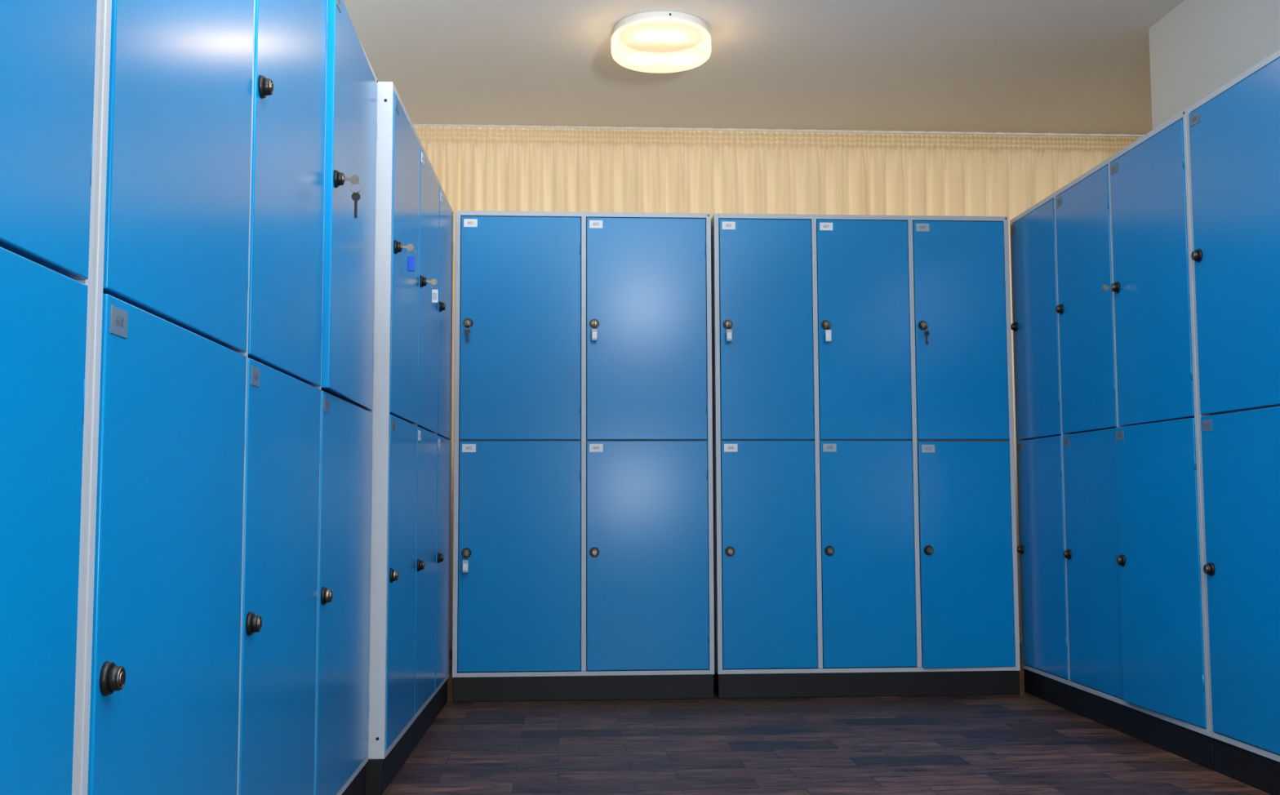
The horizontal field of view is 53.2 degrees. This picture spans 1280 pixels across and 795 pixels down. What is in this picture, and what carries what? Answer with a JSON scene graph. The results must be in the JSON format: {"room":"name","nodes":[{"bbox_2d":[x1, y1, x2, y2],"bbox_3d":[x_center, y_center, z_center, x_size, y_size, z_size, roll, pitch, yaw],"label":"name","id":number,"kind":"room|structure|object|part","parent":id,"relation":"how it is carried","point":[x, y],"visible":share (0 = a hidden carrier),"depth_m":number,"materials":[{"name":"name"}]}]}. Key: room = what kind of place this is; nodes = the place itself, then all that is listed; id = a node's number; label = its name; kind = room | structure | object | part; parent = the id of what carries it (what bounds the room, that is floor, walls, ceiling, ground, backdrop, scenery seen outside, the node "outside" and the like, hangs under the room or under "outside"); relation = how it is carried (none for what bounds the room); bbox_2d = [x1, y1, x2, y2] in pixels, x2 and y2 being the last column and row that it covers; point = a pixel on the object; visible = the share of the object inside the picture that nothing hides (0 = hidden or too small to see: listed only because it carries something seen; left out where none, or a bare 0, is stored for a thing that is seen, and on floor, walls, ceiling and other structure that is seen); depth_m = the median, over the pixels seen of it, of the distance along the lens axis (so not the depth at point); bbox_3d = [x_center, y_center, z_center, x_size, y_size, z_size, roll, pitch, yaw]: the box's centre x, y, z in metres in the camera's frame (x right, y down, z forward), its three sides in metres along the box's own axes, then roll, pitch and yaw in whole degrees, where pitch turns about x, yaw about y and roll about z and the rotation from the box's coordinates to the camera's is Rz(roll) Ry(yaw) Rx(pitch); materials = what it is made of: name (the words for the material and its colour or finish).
{"room":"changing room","nodes":[
{"label":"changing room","id":0,"kind":"room"},
{"bbox_2d":[342,0,1183,137],"bbox_3d":[1.170,-1.746,1.905,4.630,0.100,9.560,0,-5,-4],"label":"ceiling","id":1,"kind":"structure","parent":0,"point":[1075,68],"depth_m":5.41,"materials":[{"name":"white paint"}]},
{"bbox_2d":[611,10,711,73],"bbox_3d":[0.082,-1.379,4.987,0.390,0.125,0.390,0,-5,-4],"label":"ceiling lamp","id":2,"kind":"object","parent":1,"relation":"attached to","point":[656,42],"depth_m":4.86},
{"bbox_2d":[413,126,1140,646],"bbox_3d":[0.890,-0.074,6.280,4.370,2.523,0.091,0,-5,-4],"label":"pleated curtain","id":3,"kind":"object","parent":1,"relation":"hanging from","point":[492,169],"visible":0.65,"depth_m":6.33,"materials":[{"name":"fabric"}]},
{"bbox_3d":[0.884,-1.318,6.414,4.370,0.020,0.025,0,-5,-4],"label":"rail","id":4,"kind":"part","parent":3,"relation":"part of","materials":[{"name":"white plastic"}]},
{"bbox_2d":[382,644,1271,794],"bbox_3d":[1.179,0.905,1.690,4.630,0.100,9.560,0,-5,-4],"label":"floor","id":5,"kind":"structure","parent":0,"point":[1023,744],"depth_m":3.69,"materials":[{"name":"brown wood"}]},
{"bbox_2d":[0,0,101,794],"bbox_3d":[-0.732,-0.121,0.696,0.443,1.800,1.243,0,-5,-3],"label":"tall cabinet","id":6,"kind":"object","parent":5,"relation":"on","point":[50,49],"visible":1,"depth_m":1.20,"materials":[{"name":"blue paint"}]},
{"bbox_3d":[-0.555,0.277,0.980,0.018,0.835,0.589,0,-5,-3],"label":"door panel","id":7,"kind":"part","parent":6,"relation":"part of","materials":[{"name":"blue paint"}]},
{"bbox_3d":[-0.557,-0.558,1.048,0.018,0.832,0.589,0,-5,-3],"label":"door panel","id":8,"kind":"part","parent":6,"relation":"part of","materials":[{"name":"blue paint"}]},
{"bbox_2d":[76,0,377,794],"bbox_3d":[-0.794,0.006,2.260,0.489,1.800,1.878,0,-5,-3],"label":"tall cabinet","id":9,"kind":"object","parent":5,"relation":"on","point":[225,645],"visible":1,"depth_m":1.86,"materials":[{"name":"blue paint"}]},
{"bbox_3d":[-0.589,0.329,1.618,0.018,0.835,0.588,0,-5,-3],"label":"door panel","id":10,"kind":"part","parent":9,"relation":"part of","materials":[{"name":"blue paint"}]},
{"bbox_3d":[-0.592,-0.506,1.686,0.018,0.832,0.588,0,-5,-3],"label":"door panel","id":11,"kind":"part","parent":9,"relation":"part of","materials":[{"name":"blue paint"}]},
{"bbox_3d":[-0.621,0.378,2.211,0.018,0.835,0.559,0,-5,-3],"label":"door panel","id":12,"kind":"part","parent":9,"relation":"part of","materials":[{"name":"blue paint"}]},
{"bbox_3d":[-0.624,-0.458,2.279,0.018,0.832,0.559,0,-5,-3],"label":"door panel","id":13,"kind":"part","parent":9,"relation":"part of","materials":[{"name":"blue paint"}]},
{"bbox_3d":[-0.654,0.428,2.831,0.018,0.835,0.644,0,-5,-3],"label":"door panel","id":14,"kind":"part","parent":9,"relation":"part of","materials":[{"name":"blue paint"}]},
{"bbox_3d":[-0.651,-0.408,2.899,0.018,0.832,0.644,0,-5,-4],"label":"door panel","id":15,"kind":"part","parent":9,"relation":"part of","materials":[{"name":"blue paint"}]},
{"bbox_2d":[364,81,453,794],"bbox_3d":[-0.845,0.143,3.949,0.477,1.800,1.481,0,-5,-2],"label":"tall cabinet","id":16,"kind":"object","parent":5,"relation":"on","point":[411,560],"visible":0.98,"depth_m":3.51,"materials":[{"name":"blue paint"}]},
{"bbox_3d":[-0.648,0.479,3.459,0.018,0.835,0.500,0,-5,-2],"label":"door panel","id":17,"kind":"part","parent":16,"relation":"part of","materials":[{"name":"blue paint"}]},
{"bbox_3d":[-0.651,-0.357,3.527,0.018,0.832,0.500,0,-5,-2],"label":"door panel","id":18,"kind":"part","parent":16,"relation":"part of","materials":[{"name":"blue paint"}]},
{"bbox_3d":[-0.669,0.520,3.964,0.018,0.835,0.471,0,-5,-2],"label":"door panel","id":19,"kind":"part","parent":16,"relation":"part of","materials":[{"name":"blue paint"}]},
{"bbox_3d":[-0.672,-0.316,4.032,0.018,0.832,0.471,0,-5,-2],"label":"door panel","id":20,"kind":"part","parent":16,"relation":"part of","materials":[{"name":"blue paint"}]},
{"bbox_3d":[-0.687,0.558,4.431,0.018,0.835,0.423,0,-5,-2],"label":"door panel","id":21,"kind":"part","parent":16,"relation":"part of","materials":[{"name":"blue paint"}]},
{"bbox_3d":[-0.691,-0.278,4.499,0.018,0.832,0.423,0,-5,-2],"label":"door panel","id":22,"kind":"part","parent":16,"relation":"part of","materials":[{"name":"blue paint"}]},
{"bbox_2d":[452,210,714,702],"bbox_3d":[-0.217,0.218,4.894,0.956,1.800,0.472,0,-5,-4],"label":"lockers","id":23,"kind":"object","parent":5,"relation":"on","point":[583,509],"visible":1,"depth_m":4.71,"materials":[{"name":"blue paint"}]},
{"bbox_3d":[-0.439,0.577,4.672,0.444,0.835,0.018,0,-5,-3],"label":"door panel","id":24,"kind":"part","parent":23,"relation":"part of","materials":[{"name":"blue paint"}]},
{"bbox_3d":[-0.442,-0.259,4.739,0.444,0.832,0.018,0,-5,-4],"label":"door panel","id":25,"kind":"part","parent":23,"relation":"part of","materials":[{"name":"blue paint"}]},
{"bbox_3d":[0.025,-0.258,4.768,0.447,0.832,0.018,0,-5,-4],"label":"door panel","id":26,"kind":"part","parent":23,"relation":"part of","materials":[{"name":"blue paint"}]},
{"bbox_3d":[0.028,0.577,4.700,0.447,0.835,0.018,0,-5,-4],"label":"door panel","id":27,"kind":"part","parent":23,"relation":"part of","materials":[{"name":"blue paint"}]},
{"bbox_2d":[711,213,1020,698],"bbox_3d":[0.834,0.219,4.960,1.133,1.800,0.472,0,-5,-4],"label":"lockers","id":28,"kind":"object","parent":5,"relation":"on","point":[864,479],"visible":1,"depth_m":4.77,"materials":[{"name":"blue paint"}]},
{"bbox_3d":[0.474,-0.258,4.797,0.349,0.832,0.018,0,-5,-4],"label":"door panel","id":29,"kind":"part","parent":28,"relation":"part of","materials":[{"name":"blue paint"}]},
{"bbox_3d":[0.477,0.578,4.729,0.349,0.835,0.018,0,-5,-4],"label":"door panel","id":30,"kind":"part","parent":28,"relation":"part of","materials":[{"name":"blue paint"}]},
{"bbox_3d":[0.844,-0.257,4.819,0.348,0.832,0.018,0,-5,-4],"label":"door panel","id":31,"kind":"part","parent":28,"relation":"part of","materials":[{"name":"blue paint"}]},
{"bbox_3d":[0.847,0.579,4.752,0.348,0.835,0.018,0,-5,-4],"label":"door panel","id":32,"kind":"part","parent":28,"relation":"part of","materials":[{"name":"blue paint"}]},
{"bbox_3d":[1.214,-0.256,4.843,0.349,0.832,0.018,0,-5,-4],"label":"door panel","id":33,"kind":"part","parent":28,"relation":"part of","materials":[{"name":"blue paint"}]},
{"bbox_3d":[1.217,0.583,4.769,0.349,0.835,0.018,0,-5,-5],"label":"door panel","id":34,"kind":"part","parent":28,"relation":"part of","materials":[{"name":"blue paint"}]},
{"bbox_2d":[1009,109,1214,770],"bbox_3d":[1.661,0.154,4.190,0.472,1.800,1.418,0,-5,-3],"label":"tall cabinet","id":35,"kind":"object","parent":5,"relation":"on","point":[1110,548],"visible":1,"depth_m":4.01,"materials":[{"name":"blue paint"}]},
{"bbox_3d":[1.453,-0.270,4.689,0.018,0.832,0.427,0,-5,-3],"label":"door panel","id":36,"kind":"part","parent":35,"relation":"part of","materials":[{"name":"blue paint"}]},
{"bbox_3d":[1.456,0.566,4.621,0.018,0.835,0.427,0,-5,-3],"label":"door panel","id":37,"kind":"part","parent":35,"relation":"part of","materials":[{"name":"blue paint"}]},
{"bbox_3d":[1.479,-0.306,4.240,0.018,0.832,0.430,0,-5,-3],"label":"door panel","id":38,"kind":"part","parent":35,"relation":"part of","materials":[{"name":"blue paint"}]},
{"bbox_3d":[1.482,0.529,4.172,0.018,0.835,0.430,0,-5,-3],"label":"door panel","id":39,"kind":"part","parent":35,"relation":"part of","materials":[{"name":"blue paint"}]},
{"bbox_3d":[1.506,-0.345,3.769,0.018,0.832,0.474,0,-5,-3],"label":"door panel","id":40,"kind":"part","parent":35,"relation":"part of","materials":[{"name":"blue paint"}]},
{"bbox_3d":[1.502,0.491,3.700,0.018,0.835,0.474,0,-5,-5],"label":"door panel","id":41,"kind":"part","parent":35,"relation":"part of","materials":[{"name":"blue paint"}]},
{"bbox_2d":[1186,49,1279,794],"bbox_3d":[1.758,0.034,2.722,0.443,1.800,1.533,0,-5,-3],"label":"tall cabinet","id":42,"kind":"object","parent":5,"relation":"on","point":[1233,131],"visible":1,"depth_m":3.25,"materials":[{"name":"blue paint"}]},
{"bbox_3d":[1.535,-0.388,3.242,0.018,0.832,0.499,0,-5,-3],"label":"door panel","id":43,"kind":"part","parent":42,"relation":"part of","materials":[{"name":"blue paint"}]},
{"bbox_3d":[1.538,0.448,3.174,0.018,0.835,0.499,0,-5,-3],"label":"door panel","id":44,"kind":"part","parent":42,"relation":"part of","materials":[{"name":"blue paint"}]},
{"bbox_2d":[1148,0,1279,129],"bbox_3d":[2.296,-0.488,1.012,0.100,2.560,7.844,0,-5,-4],"label":"wall","id":45,"kind":"structure","parent":0,"point":[1198,46],"depth_m":4.59,"materials":[{"name":"white paint"}]}
]}

